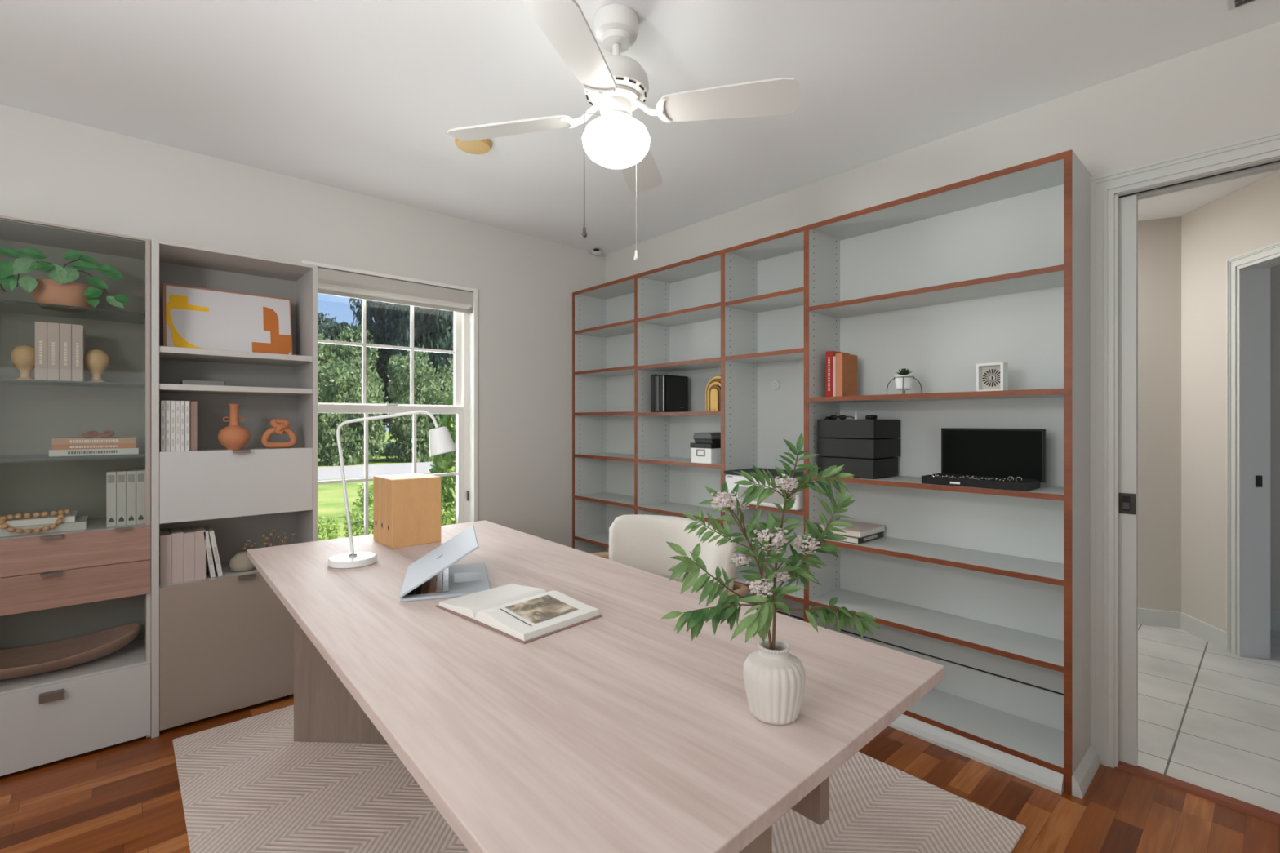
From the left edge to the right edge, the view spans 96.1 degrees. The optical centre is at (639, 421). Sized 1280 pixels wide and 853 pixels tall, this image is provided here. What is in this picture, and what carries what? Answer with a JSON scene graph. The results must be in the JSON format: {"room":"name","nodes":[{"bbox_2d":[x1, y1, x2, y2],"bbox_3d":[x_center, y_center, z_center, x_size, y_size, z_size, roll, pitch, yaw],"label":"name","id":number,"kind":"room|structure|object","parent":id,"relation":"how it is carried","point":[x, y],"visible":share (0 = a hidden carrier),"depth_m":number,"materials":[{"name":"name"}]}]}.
{"room":"office","nodes":[
{"label":"office","id":0,"kind":"room"},
{"bbox_2d":[0,104,605,547],"bbox_3d":[-1.823,0.005,2.880,4.345,2.440,0.160,0,0,-42],"label":"wall","id":1,"kind":"structure","parent":0,"point":[53,171],"depth_m":3.15,"materials":[{"name":"white paint"}]},
{"bbox_2d":[301,260,477,535],"bbox_3d":[-1.388,-0.031,3.245,0.980,1.552,0.200,0,0,-42],"label":"window","id":2,"kind":"structure","parent":1,"relation":"in","point":[465,325],"depth_m":3.50,"materials":[{"name":"white"}]},
{"bbox_2d":[317,299,454,404],"bbox_3d":[-1.432,-0.412,3.279,0.780,0.625,0.017,0,0,-42],"label":"grille","id":3,"kind":"object","parent":2,"relation":"attached to","point":[363,344],"depth_m":3.24,"materials":[{"name":"white wood"}]},
{"bbox_2d":[317,413,457,535],"bbox_3d":[-1.406,0.295,3.251,0.780,0.680,0.017,0,0,-42],"label":"grille","id":4,"kind":"object","parent":2,"relation":"attached to","point":[366,479],"depth_m":3.16,"materials":[{"name":"white wood"}]},
{"bbox_2d":[317,267,473,314],"bbox_3d":[-1.364,-0.723,3.218,0.894,0.125,0.052,0,0,-42],"label":"roller shade","id":5,"kind":"object","parent":2,"relation":"attached to","point":[331,282],"visible":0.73,"depth_m":3.19,"materials":[{"name":"grey fabric"}]},
{"bbox_2d":[0,0,1279,254],"bbox_3d":[1.555,-1.265,1.561,8.000,0.100,6.640,0,0,-42],"label":"ceiling","id":6,"kind":"structure","parent":0,"point":[364,97],"depth_m":2.05,"materials":[{"name":"white paint"}]},
{"bbox_2d":[454,137,492,154],"bbox_3d":[-0.724,-1.202,2.503,0.156,0.023,0.156,0,0,-42],"label":"smoke detector","id":7,"kind":"object","parent":6,"relation":"attached to","point":[481,146],"visible":0.82,"depth_m":2.49,"materials":[{"name":"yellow plastic"}]},
{"bbox_2d":[447,0,799,261],"bbox_3d":[-0.080,-0.862,1.733,0.819,0.704,0.833,0,0,-33],"label":"ceiling fan","id":8,"kind":"object","parent":6,"relation":"hanging from","point":[615,85],"visible":1,"depth_m":1.67,"materials":[{"name":"white metal"}]},
{"bbox_2d":[0,624,1279,852],"bbox_3d":[1.615,1.250,1.643,7.800,0.050,6.280,0,0,-42],"label":"floor","id":9,"kind":"structure","parent":0,"point":[124,797],"depth_m":1.95,"materials":[{"name":"laminate"}]},
{"bbox_2d":[0,215,151,776],"bbox_3d":[-2.201,0.259,2.163,0.544,1.932,0.370,0,0,-42],"label":"display cabinet","id":10,"kind":"object","parent":9,"relation":"on","point":[55,586],"visible":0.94,"depth_m":2.21,"materials":[{"name":"grey wood"}]},
{"bbox_2d":[10,345,35,379],"bbox_3d":[-2.242,-0.214,2.099,0.074,0.131,0.074,0,0,-42],"label":"bookend","id":11,"kind":"object","parent":10,"relation":"on","point":[23,357],"visible":0.8,"depth_m":2.08,"materials":[{"name":"beige wood"}]},
{"bbox_2d":[35,321,50,382],"bbox_3d":[-2.221,-0.254,2.141,0.030,0.212,0.165,0,0,-42],"label":"book","id":12,"kind":"object","parent":10,"relation":"on","point":[41,328],"visible":0.77,"depth_m":2.08,"materials":[{"name":"beige paper"}]},
{"bbox_2d":[0,515,88,537],"bbox_3d":[-2.257,0.389,2.119,0.320,0.028,0.190,0,0,-42],"label":"book","id":13,"kind":"object","parent":10,"relation":"on","point":[81,522],"visible":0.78,"depth_m":2.11,"materials":[{"name":"grey paper"}]},
{"bbox_2d":[0,510,77,528],"bbox_3d":[-2.272,0.363,2.112,0.290,0.024,0.180,0,0,-42],"label":"book","id":14,"kind":"object","parent":13,"relation":"on","point":[71,517],"visible":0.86,"depth_m":2.09,"materials":[{"name":"grey paper"}]},
{"bbox_2d":[0,509,70,533],"bbox_3d":[-2.194,0.365,2.087,0.177,0.070,0.102,0,0,-42],"label":"bead garland","id":15,"kind":"object","parent":14,"relation":"on","point":[3,526],"visible":1,"depth_m":2.07,"materials":[{"name":"brown wood"}]},
{"bbox_2d":[47,322,62,383],"bbox_3d":[-2.197,-0.254,2.162,0.030,0.212,0.165,0,0,-42],"label":"book","id":16,"kind":"object","parent":10,"relation":"on","point":[53,329],"visible":0.79,"depth_m":2.10,"materials":[{"name":"beige paper"}]},
{"bbox_2d":[0,247,128,312],"bbox_3d":[-2.158,-0.527,2.166,0.347,0.208,0.200,0,0,-42],"label":"potted plant","id":17,"kind":"object","parent":10,"relation":"on","point":[60,290],"visible":0.98,"depth_m":2.11,"materials":[{"name":"green plant"}]},
{"bbox_2d":[59,323,73,383],"bbox_3d":[-2.174,-0.254,2.183,0.030,0.212,0.165,0,0,-42],"label":"book","id":18,"kind":"object","parent":10,"relation":"on","point":[65,330],"visible":0.73,"depth_m":2.12,"materials":[{"name":"beige paper"}]},
{"bbox_2d":[0,622,142,679],"bbox_3d":[-2.214,0.872,2.138,0.550,0.114,0.254,0,0,-42],"label":"serving dish","id":19,"kind":"object","parent":10,"relation":"on","point":[19,662],"visible":1,"depth_m":2.19,"materials":[{"name":"brown wood"}]},
{"bbox_2d":[0,638,146,694],"bbox_3d":[-2.209,0.937,2.177,0.510,0.016,0.322,0,0,-42],"label":"shelf","id":20,"kind":"object","parent":10,"relation":"attached to","point":[133,655],"depth_m":2.15,"materials":[{"name":"grey"}]},
{"bbox_2d":[0,518,146,539],"bbox_3d":[-2.209,0.411,2.177,0.510,0.016,0.322,0,0,-42],"label":"shelf","id":21,"kind":"object","parent":10,"relation":"attached to","point":[94,524],"depth_m":2.15,"materials":[{"name":"grey"}]},
{"bbox_2d":[71,324,84,383],"bbox_3d":[-2.151,-0.254,2.204,0.030,0.212,0.165,0,0,-42],"label":"book","id":22,"kind":"object","parent":10,"relation":"on","point":[77,331],"visible":0.81,"depth_m":2.14,"materials":[{"name":"beige paper"}]},
{"bbox_2d":[48,446,138,456],"bbox_3d":[-2.116,0.116,2.239,0.246,0.024,0.160,0,0,-42],"label":"book","id":23,"kind":"object","parent":10,"relation":"on","point":[113,451],"visible":0.98,"depth_m":2.17,"materials":[{"name":"grey paper"}]},
{"bbox_2d":[52,443,136,449],"bbox_3d":[-2.116,0.095,2.239,0.232,0.017,0.160,0,0,-42],"label":"book","id":24,"kind":"object","parent":23,"relation":"on","point":[130,445],"visible":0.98,"depth_m":2.18,"materials":[{"name":"paper"}]},
{"bbox_2d":[52,436,135,444],"bbox_3d":[-2.116,0.074,2.239,0.230,0.024,0.160,0,0,-42],"label":"book","id":25,"kind":"object","parent":24,"relation":"on","point":[95,440],"visible":1,"depth_m":2.18,"materials":[{"name":"paper"}]},
{"bbox_2d":[84,349,109,382],"bbox_3d":[-2.102,-0.214,2.225,0.074,0.131,0.074,0,0,-42],"label":"bookend","id":26,"kind":"object","parent":10,"relation":"on","point":[96,362],"visible":0.88,"depth_m":2.21,"materials":[{"name":"beige wood"}]},
{"bbox_2d":[106,469,116,527],"bbox_3d":[-2.078,0.298,2.263,0.028,0.210,0.176,0,0,-42],"label":"binder","id":27,"kind":"object","parent":10,"relation":"on","point":[111,475],"visible":1,"depth_m":2.20,"materials":[{"name":"grey"}]},
{"bbox_2d":[116,468,126,526],"bbox_3d":[-2.057,0.298,2.282,0.028,0.210,0.176,0,0,-42],"label":"binder","id":28,"kind":"object","parent":10,"relation":"on","point":[121,473],"visible":1,"depth_m":2.22,"materials":[{"name":"grey"}]},
{"bbox_2d":[126,468,136,525],"bbox_3d":[-2.036,0.298,2.301,0.028,0.210,0.176,0,0,-42],"label":"binder","id":29,"kind":"object","parent":10,"relation":"on","point":[131,473],"visible":0.99,"depth_m":2.24,"materials":[{"name":"grey"}]},
{"bbox_2d":[135,467,145,524],"bbox_3d":[-2.015,0.298,2.320,0.028,0.210,0.176,0,0,-42],"label":"binder","id":30,"kind":"object","parent":10,"relation":"on","point":[140,473],"visible":0.76,"depth_m":2.25,"materials":[{"name":"grey"}]},
{"bbox_2d":[151,238,317,737],"bbox_3d":[-1.784,0.259,2.538,0.576,1.932,0.370,0,0,-42],"label":"bookcase","id":31,"kind":"object","parent":9,"relation":"on","point":[220,645],"visible":0.79,"depth_m":2.46,"materials":[{"name":"grey wood"}]},
{"bbox_2d":[159,400,165,452],"bbox_3d":[-1.949,0.019,2.346,0.014,0.204,0.185,0,0,-42],"label":"magazine","id":32,"kind":"object","parent":31,"relation":"on","point":[162,403],"visible":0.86,"depth_m":2.28,"materials":[{"name":"grey paper"}]},
{"bbox_2d":[159,528,171,585],"bbox_3d":[-1.942,0.551,2.352,0.036,0.197,0.165,0,0,-42],"label":"book","id":33,"kind":"object","parent":31,"relation":"on","point":[165,536],"visible":0.96,"depth_m":2.29,"materials":[{"name":"beige paper"}]},
{"bbox_2d":[165,400,170,451],"bbox_3d":[-1.938,0.019,2.356,0.014,0.204,0.185,0,0,-42],"label":"magazine","id":34,"kind":"object","parent":31,"relation":"on","point":[167,402],"visible":0.67,"depth_m":2.29,"materials":[{"name":"grey paper"}]},
{"bbox_2d":[170,400,175,451],"bbox_3d":[-1.927,0.019,2.366,0.014,0.204,0.185,0,0,-42],"label":"magazine","id":35,"kind":"object","parent":31,"relation":"on","point":[172,402],"visible":0.67,"depth_m":2.30,"materials":[{"name":"grey paper"}]},
{"bbox_2d":[168,527,183,583],"bbox_3d":[-1.915,0.549,2.376,0.036,0.201,0.165,0,0,-42],"label":"book","id":36,"kind":"object","parent":31,"relation":"on","point":[177,534],"visible":0.97,"depth_m":2.32,"materials":[{"name":"pink paper"}]},
{"bbox_2d":[175,400,180,451],"bbox_3d":[-1.915,0.019,2.376,0.014,0.204,0.185,0,0,-42],"label":"magazine","id":37,"kind":"object","parent":31,"relation":"on","point":[177,402],"visible":0.7,"depth_m":2.31,"materials":[{"name":"grey paper"}]},
{"bbox_2d":[180,400,184,451],"bbox_3d":[-1.904,0.019,2.386,0.014,0.204,0.185,0,0,-42],"label":"magazine","id":38,"kind":"object","parent":31,"relation":"on","point":[182,402],"visible":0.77,"depth_m":2.32,"materials":[{"name":"grey paper"}]},
{"bbox_2d":[184,400,189,451],"bbox_3d":[-1.893,0.019,2.396,0.014,0.204,0.185,0,0,-42],"label":"magazine","id":39,"kind":"object","parent":31,"relation":"on","point":[186,402],"visible":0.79,"depth_m":2.33,"materials":[{"name":"grey paper"}]},
{"bbox_2d":[181,526,195,582],"bbox_3d":[-1.888,0.551,2.400,0.036,0.197,0.165,0,0,-42],"label":"book","id":40,"kind":"object","parent":31,"relation":"on","point":[188,533],"visible":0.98,"depth_m":2.34,"materials":[{"name":"pink paper"}]},
{"bbox_2d":[189,401,197,451],"bbox_3d":[-1.881,0.019,2.414,0.022,0.203,0.175,0,0,-42],"label":"book","id":41,"kind":"object","parent":31,"relation":"on","point":[193,405],"visible":0.72,"depth_m":2.35,"materials":[{"name":"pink paper"}]},
{"bbox_2d":[191,524,205,580],"bbox_3d":[-1.861,0.549,2.425,0.036,0.201,0.165,0,0,-42],"label":"book","id":42,"kind":"object","parent":31,"relation":"on","point":[200,540],"visible":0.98,"depth_m":2.37,"materials":[{"name":"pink paper"}]},
{"bbox_2d":[180,379,225,386],"bbox_3d":[-1.876,-0.161,2.469,0.145,0.025,0.120,0,0,-42],"label":"case","id":43,"kind":"object","parent":31,"relation":"on","point":[184,381],"visible":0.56,"depth_m":2.42,"materials":[{"name":"grey"}]},
{"bbox_2d":[203,525,215,577],"bbox_3d":[-1.835,0.551,2.441,0.042,0.196,0.155,0,0,-42],"label":"book","id":44,"kind":"object","parent":31,"relation":"on","point":[209,560],"visible":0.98,"depth_m":2.39,"materials":[{"name":"grey paper"}]},
{"bbox_2d":[204,525,222,577],"bbox_3d":[-1.819,0.552,2.456,0.048,0.196,0.155,0,0,-42],"label":"book","id":45,"kind":"object","parent":31,"relation":"on","point":[217,566],"visible":0.98,"depth_m":2.40,"materials":[{"name":"grey paper"}]},
{"bbox_2d":[162,283,292,355],"bbox_3d":[-1.819,-0.438,2.559,0.465,0.285,0.071,0,0,-42],"label":"painting","id":46,"kind":"object","parent":31,"relation":"on","point":[194,317],"visible":0.88,"depth_m":2.54,"materials":[{"name":"multicoloured"}]},
{"bbox_2d":[217,404,249,449],"bbox_3d":[-1.753,0.023,2.485,0.114,0.196,0.114,0,0,-42],"label":"bottle vase","id":47,"kind":"object","parent":31,"relation":"on","point":[233,437],"visible":1,"depth_m":2.46,"materials":[{"name":"ceramic"}]},
{"bbox_2d":[229,551,255,572],"bbox_3d":[-1.734,0.612,2.516,0.104,0.076,0.104,0,0,-42],"label":"stone vase","id":48,"kind":"object","parent":31,"relation":"on","point":[239,562],"visible":0.74,"depth_m":2.48,"materials":[{"name":"beige stone"}]},
{"bbox_2d":[261,418,297,448],"bbox_3d":[-1.626,0.054,2.595,0.140,0.134,0.048,0,0,-42],"label":"knot sculpture","id":49,"kind":"object","parent":31,"relation":"on","point":[280,426],"visible":1,"depth_m":2.58,"materials":[{"name":"ceramic"}]},
{"bbox_2d":[172,704,1026,852],"bbox_3d":[-0.314,1.220,1.966,1.876,0.009,2.327,0,0,-42],"label":"area rug","id":50,"kind":"object","parent":9,"relation":"on","point":[246,786],"visible":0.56,"depth_m":1.81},
{"bbox_2d":[246,520,944,852],"bbox_3d":[-0.412,0.851,1.673,1.027,0.731,2.197,0,0,-42],"label":"desk","id":51,"kind":"object","parent":50,"relation":"on","point":[619,731],"visible":0.85,"depth_m":1.01,"materials":[{"name":"brown wood"}]},
{"bbox_2d":[328,410,457,568],"bbox_3d":[-0.843,0.223,1.978,0.427,0.523,0.150,0,0,-5],"label":"desk lamp","id":52,"kind":"object","parent":51,"relation":"on","point":[441,442],"visible":1,"depth_m":1.95,"materials":[{"name":"white metal"}]},
{"bbox_2d":[373,473,424,542],"bbox_3d":[-0.997,0.354,2.393,0.194,0.262,0.072,0,0,-42],"label":"magazine file","id":53,"kind":"object","parent":51,"relation":"on","point":[376,478],"visible":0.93,"depth_m":2.33,"materials":[{"name":"brown"}]},
{"bbox_2d":[379,474,433,545],"bbox_3d":[-0.947,0.354,2.339,0.194,0.262,0.072,0,0,-42],"label":"magazine file","id":54,"kind":"object","parent":51,"relation":"on","point":[383,479],"visible":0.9,"depth_m":2.27,"materials":[{"name":"brown"}]},
{"bbox_2d":[386,475,440,548],"bbox_3d":[-0.898,0.354,2.284,0.194,0.262,0.072,0,0,-42],"label":"magazine file","id":55,"kind":"object","parent":51,"relation":"on","point":[413,504],"visible":1,"depth_m":2.25,"materials":[{"name":"brown wood"}]},
{"bbox_2d":[399,524,490,602],"bbox_3d":[-0.585,0.416,1.742,0.240,0.137,0.345,0,0,-18],"label":"laptop","id":56,"kind":"object","parent":51,"relation":"on","point":[433,575],"visible":0.98,"depth_m":1.69,"materials":[{"name":"silver metal"}]},
{"bbox_2d":[435,583,602,644],"bbox_3d":[-0.314,0.469,1.468,0.380,0.032,0.238,0,0,42],"label":"open book","id":57,"kind":"object","parent":51,"relation":"on","point":[522,614],"visible":1,"depth_m":1.41,"materials":[{"name":"white paper"}]},
{"bbox_2d":[505,595,578,623],"bbox_3d":[-0.241,0.459,1.414,0.120,0.012,0.135,0,0,42],"label":"photo","id":58,"kind":"object","parent":57,"relation":"on","point":[539,609],"depth_m":1.41},
{"bbox_2d":[742,639,805,724],"bbox_3d":[0.222,0.427,0.954,0.100,0.115,0.102,0,0,23],"label":"ribbed vase","id":59,"kind":"object","parent":51,"relation":"on","point":[775,681],"visible":0.93,"depth_m":0.92,"materials":[{"name":"ceramic"}]},
{"bbox_2d":[661,480,791,649],"bbox_3d":[0.137,0.274,0.947,0.217,0.350,0.121,0,0,-5],"label":"branch","id":60,"kind":"object","parent":59,"relation":"in","point":[726,606],"visible":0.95,"depth_m":0.94,"materials":[{"name":"green plant"}]},
{"bbox_2d":[729,432,880,650],"bbox_3d":[0.256,0.233,0.947,0.315,0.431,0.129,0,0,-34],"label":"branch","id":61,"kind":"object","parent":59,"relation":"in","point":[759,622],"visible":0.97,"depth_m":0.95,"materials":[{"name":"green plant"}]},
{"bbox_2d":[591,514,748,598],"bbox_3d":[0.014,0.798,2.092,0.530,0.838,0.758,0,0,-42],"label":"armchair","id":62,"kind":"object","parent":50,"relation":"on","point":[637,541],"visible":0.37,"depth_m":2.27,"materials":[{"name":"beige fabric"}]},
{"bbox_2d":[572,150,1100,799],"bbox_3d":[0.583,0.166,3.018,0.322,2.118,2.851,0,0,-42],"label":"bookcase","id":63,"kind":"object","parent":9,"relation":"on","point":[991,587],"visible":0.72,"depth_m":2.48,"materials":[{"name":"grey wood"}]},
{"bbox_2d":[654,374,688,412],"bbox_3d":[0.189,-0.163,3.442,0.203,0.218,0.093,0,0,-42],"label":"binders","id":64,"kind":"object","parent":63,"relation":"on","point":[671,392],"visible":0.91,"depth_m":3.39,"materials":[{"name":"black plastic"}]},
{"bbox_2d":[689,443,720,463],"bbox_3d":[0.406,0.173,3.195,0.210,0.108,0.155,0,0,-42],"label":"storage box","id":65,"kind":"object","parent":63,"relation":"on","point":[704,453],"visible":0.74,"depth_m":3.11,"materials":[{"name":"white cardboard"}]},
{"bbox_2d":[693,432,720,444],"bbox_3d":[0.408,0.090,3.194,0.190,0.057,0.140,0,0,-42],"label":"box","id":66,"kind":"object","parent":65,"relation":"on","point":[699,437],"visible":0.73,"depth_m":3.12,"materials":[{"name":"black"}]},
{"bbox_2d":[693,432,720,439],"bbox_3d":[0.407,0.079,3.194,0.190,0.033,0.140,0,0,-42],"label":"tray","id":67,"kind":"object","parent":66,"relation":"on","point":[696,435],"depth_m":3.12,"materials":[{"name":"grey"}]},
{"bbox_2d":[705,375,720,411],"bbox_3d":[0.430,-0.153,3.162,0.070,0.198,0.180,0,0,-42],"label":"arch","id":68,"kind":"object","parent":63,"relation":"on","point":[713,391],"visible":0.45,"depth_m":3.15,"materials":[{"name":"brown"}]},
{"bbox_2d":[724,467,804,510],"bbox_3d":[0.682,0.332,2.889,0.290,0.158,0.440,0,0,-42],"label":"printer","id":69,"kind":"object","parent":63,"relation":"on","point":[731,477],"visible":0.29,"depth_m":2.81,"materials":[{"name":"white plastic"}]},
{"bbox_2d":[826,351,848,396],"bbox_3d":[0.916,-0.215,2.667,0.150,0.210,0.034,0,0,-42],"label":"book","id":70,"kind":"object","parent":63,"relation":"on","point":[829,354],"visible":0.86,"depth_m":2.62,"materials":[{"name":"red paper"}]},
{"bbox_2d":[835,353,857,396],"bbox_3d":[0.944,-0.207,2.628,0.140,0.196,0.033,0,0,-42],"label":"book","id":71,"kind":"object","parent":63,"relation":"on","point":[846,365],"visible":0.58,"depth_m":2.59,"materials":[{"name":"brown paper"}]},
{"bbox_2d":[819,531,883,544],"bbox_3d":[0.948,0.512,2.623,0.230,0.028,0.220,0,0,-42],"label":"book","id":72,"kind":"object","parent":63,"relation":"on","point":[852,540],"visible":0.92,"depth_m":2.51,"materials":[{"name":"grey paper"}]},
{"bbox_2d":[814,519,884,537],"bbox_3d":[0.955,0.485,2.623,0.230,0.026,0.220,0,0,-42],"label":"book","id":73,"kind":"object","parent":72,"relation":"on","point":[860,530],"visible":0.71,"depth_m":2.55,"materials":[{"name":"beige paper"}]},
{"bbox_2d":[817,415,900,479],"bbox_3d":[0.985,0.107,2.595,0.242,0.270,0.271,0,0,-42],"label":"drawer box","id":74,"kind":"object","parent":63,"relation":"on","point":[864,448],"depth_m":2.50,"materials":[{"name":"black"}]},
{"bbox_2d":[886,376,921,394],"bbox_3d":[1.099,-0.150,2.396,0.096,0.080,0.096,0,0,-17],"label":"stand","id":75,"kind":"object","parent":63,"relation":"on","point":[900,376],"visible":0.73,"depth_m":2.37,"materials":[{"name":"black plastic"}]},
{"bbox_2d":[894,368,913,390],"bbox_3d":[1.100,-0.177,2.397,0.077,0.090,0.074,0,0,-42],"label":"succulent pot","id":76,"kind":"object","parent":75,"relation":"on","point":[908,381],"visible":0.98,"depth_m":2.37,"materials":[{"name":"white ceramic"}]},
{"bbox_2d":[921,427,1045,491],"bbox_3d":[1.298,0.135,2.186,0.186,0.216,0.368,0,0,-42],"label":"case","id":77,"kind":"object","parent":63,"relation":"on","point":[986,453],"visible":0.94,"depth_m":2.20,"materials":[{"name":"black plastic"}]},
{"bbox_2d":[921,473,1039,491],"bbox_3d":[1.286,0.228,2.184,0.165,0.030,0.355,0,0,-42],"label":"tray","id":78,"kind":"object","parent":77,"relation":"on","point":[1029,482],"depth_m":2.14,"materials":[{"name":"black plastic"}]},
{"bbox_2d":[976,362,1008,391],"bbox_3d":[1.319,-0.164,2.156,0.055,0.108,0.090,0,0,-42],"label":"shadow box","id":79,"kind":"object","parent":63,"relation":"on","point":[993,376],"visible":0.93,"depth_m":2.16,"materials":[{"name":"white wood"}]},
{"bbox_2d":[1115,760,1279,825],"bbox_3d":[1.984,1.220,1.745,0.060,0.011,0.838,0,0,-42],"label":"threshold","id":80,"kind":"object","parent":9,"relation":"on","point":[1222,799],"visible":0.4,"depth_m":1.88,"materials":[{"name":"brown wood"}]},
{"bbox_2d":[605,22,1279,283],"bbox_3d":[1.394,0.005,2.453,0.125,2.440,4.780,0,0,-42],"label":"wall","id":81,"kind":"structure","parent":0,"point":[1227,91],"depth_m":2.12,"materials":[{"name":"white paint"}]},
{"bbox_2d":[1119,194,1137,765],"bbox_3d":[1.740,0.208,2.055,0.044,2.017,0.054,0,0,-42],"label":"door","id":82,"kind":"structure","parent":81,"relation":"in","point":[1128,206],"depth_m":2.04,"materials":[{"name":"white wood"}]},
{"bbox_2d":[1090,130,1279,768],"bbox_3d":[2.002,0.174,1.762,0.147,2.102,0.984,0,0,-42],"label":"door frame","id":83,"kind":"structure","parent":81,"relation":"attached to","point":[1104,188],"depth_m":2.04,"materials":[{"name":"white"}]},
{"bbox_2d":[1119,160,1279,197],"bbox_3d":[2.006,-0.817,1.766,0.055,0.004,0.840,0,0,-42],"label":"door track","id":84,"kind":"object","parent":81,"relation":"attached to","point":[1279,160],"depth_m":1.93,"materials":[{"name":"black"}]},
{"bbox_2d":[1137,216,1181,612],"bbox_3d":[2.902,0.005,3.589,0.704,2.440,0.100,0,0,22],"label":"wall","id":85,"kind":"structure","parent":0,"point":[1159,240],"depth_m":3.45,"materials":[{"name":"beige paint"}]},
{"bbox_2d":[1181,170,1279,631],"bbox_3d":[3.075,0.005,2.325,0.120,2.440,2.184,0,0,10],"label":"wall","id":86,"kind":"structure","parent":0,"point":[1246,220],"depth_m":3.21,"materials":[{"name":"beige paint"}]},
{"bbox_2d":[1226,241,1279,658],"bbox_3d":[3.121,0.181,2.624,0.148,2.088,0.876,0,0,10],"label":"door frame","id":87,"kind":"structure","parent":86,"relation":"attached to","point":[1247,274],"depth_m":2.99,"materials":[{"name":"white wood"}]},
{"bbox_2d":[1270,265,1279,611],"bbox_3d":[4.258,0.005,2.892,0.100,2.440,4.600,0,0,-42],"label":"wall","id":88,"kind":"structure","parent":0,"point":[1274,271],"depth_m":3.39,"materials":[{"name":"beige paint"}]},
{"label":"outside","id":89,"kind":"structure","parent":0,"visible":0},
{"bbox_2d":[317,462,455,480],"bbox_3d":[-13.115,1.720,14.566,120.000,0.310,4.800,0,0,-42],"label":"road","id":90,"kind":"structure","parent":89,"point":[353,471],"depth_m":18.34,"materials":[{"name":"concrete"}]},
{"bbox_3d":[3.450,0.005,2.064,2.410,2.440,4.650,0,0,-42],"label":"wall","id":91,"kind":"structure","parent":0,"visible":0},
{"bbox_2d":[1137,608,1279,649],"bbox_3d":[3.961,1.170,2.624,0.701,0.110,4.600,0,0,-42],"label":"baseboard","id":92,"kind":"structure","parent":91,"relation":"attached to","point":[1214,635],"depth_m":3.38,"materials":[{"name":"white"}]},
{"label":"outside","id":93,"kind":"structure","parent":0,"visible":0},
{"bbox_2d":[317,473,456,538],"bbox_3d":[-6.919,1.725,7.684,120.000,0.300,13.720,0,0,-42],"label":"ground","id":94,"kind":"structure","parent":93,"point":[331,499],"depth_m":11.31,"materials":[{"name":"green plant"}]},
{"bbox_2d":[317,515,341,541],"bbox_3d":[-2.830,1.207,4.788,0.618,0.785,0.618,0,0,-42],"label":"shrub","id":95,"kind":"object","parent":94,"relation":"on","point":[331,527],"visible":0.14,"depth_m":4.87,"materials":[{"name":"green plant"}]},
{"bbox_2d":[342,506,373,537],"bbox_3d":[-2.381,1.192,5.260,0.620,0.817,0.620,0,0,-42],"label":"shrub","id":96,"kind":"object","parent":94,"relation":"on","point":[353,518],"visible":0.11,"depth_m":5.08,"materials":[{"name":"green plant"}]},
{"bbox_2d":[351,483,373,516],"bbox_3d":[-4.543,1.310,9.573,0.438,0.600,0.435,0,0,10],"label":"plant","id":97,"kind":"object","parent":94,"relation":"on","point":[371,489],"visible":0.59,"depth_m":9.55,"materials":[{"name":"green plant"}]},
{"bbox_2d":[427,376,456,524],"bbox_3d":[-2.421,0.119,8.730,1.850,3.275,1.846,0,0,25],"label":"bush","id":98,"kind":"object","parent":94,"relation":"on","point":[446,463],"visible":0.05,"depth_m":8.21,"materials":[{"name":"green plant"}]},
{"bbox_2d":[440,501,456,525],"bbox_3d":[-1.894,1.207,5.694,0.615,0.785,0.619,0,0,-42],"label":"shrub","id":99,"kind":"object","parent":94,"relation":"on","point":[453,510],"visible":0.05,"depth_m":5.88,"materials":[{"name":"green plant"}]},
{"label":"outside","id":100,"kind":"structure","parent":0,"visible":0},
{"bbox_2d":[317,431,456,466],"bbox_3d":[-37.471,1.725,41.616,120.000,0.300,68.000,0,0,-42],"label":"verge","id":101,"kind":"structure","parent":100,"point":[383,460],"depth_m":25.16,"materials":[{"name":"green plant"}]},
{"bbox_2d":[317,324,384,459],"bbox_3d":[-13.640,-1.123,24.201,4.429,7.062,4.503,0,0,17],"label":"tree","id":102,"kind":"object","parent":101,"relation":"on","point":[327,353],"visible":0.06,"depth_m":24.42,"materials":[{"name":"green plant"}]},
{"bbox_2d":[317,355,388,466],"bbox_3d":[-10.879,-0.278,21.584,2.510,4.740,2.699,0,0,-36],"label":"shrub","id":103,"kind":"object","parent":101,"relation":"on","point":[352,439],"visible":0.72,"depth_m":20.95,"materials":[{"name":"green plant"}]},
{"bbox_2d":[317,320,395,451],"bbox_3d":[-14.706,-1.577,29.939,4.852,7.507,4.693,0,0,-37],"label":"tree","id":104,"kind":"object","parent":101,"relation":"on","point":[331,331],"visible":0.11,"depth_m":29.13,"materials":[{"name":"green plant"}]},
{"bbox_2d":[349,297,408,448],"bbox_3d":[-14.656,-5.436,35.111,4.996,16.152,4.834,0,0,-42],"label":"tree","id":105,"kind":"object","parent":101,"relation":"on","point":[375,309],"visible":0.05,"depth_m":34.15,"materials":[{"name":"green plant"}]},
{"bbox_2d":[385,345,453,462],"bbox_3d":[-8.971,-0.528,23.189,2.699,5.348,2.510,0,0,37],"label":"shrub","id":106,"kind":"object","parent":101,"relation":"on","point":[424,423],"visible":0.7,"depth_m":22.65,"materials":[{"name":"green plant"}]},
{"bbox_2d":[384,302,453,442],"bbox_3d":[-9.991,-4.878,27.636,4.749,14.901,4.593,0,0,13],"label":"tree","id":107,"kind":"object","parent":101,"relation":"on","point":[433,329],"visible":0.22,"depth_m":26.36,"materials":[{"name":"green plant"}]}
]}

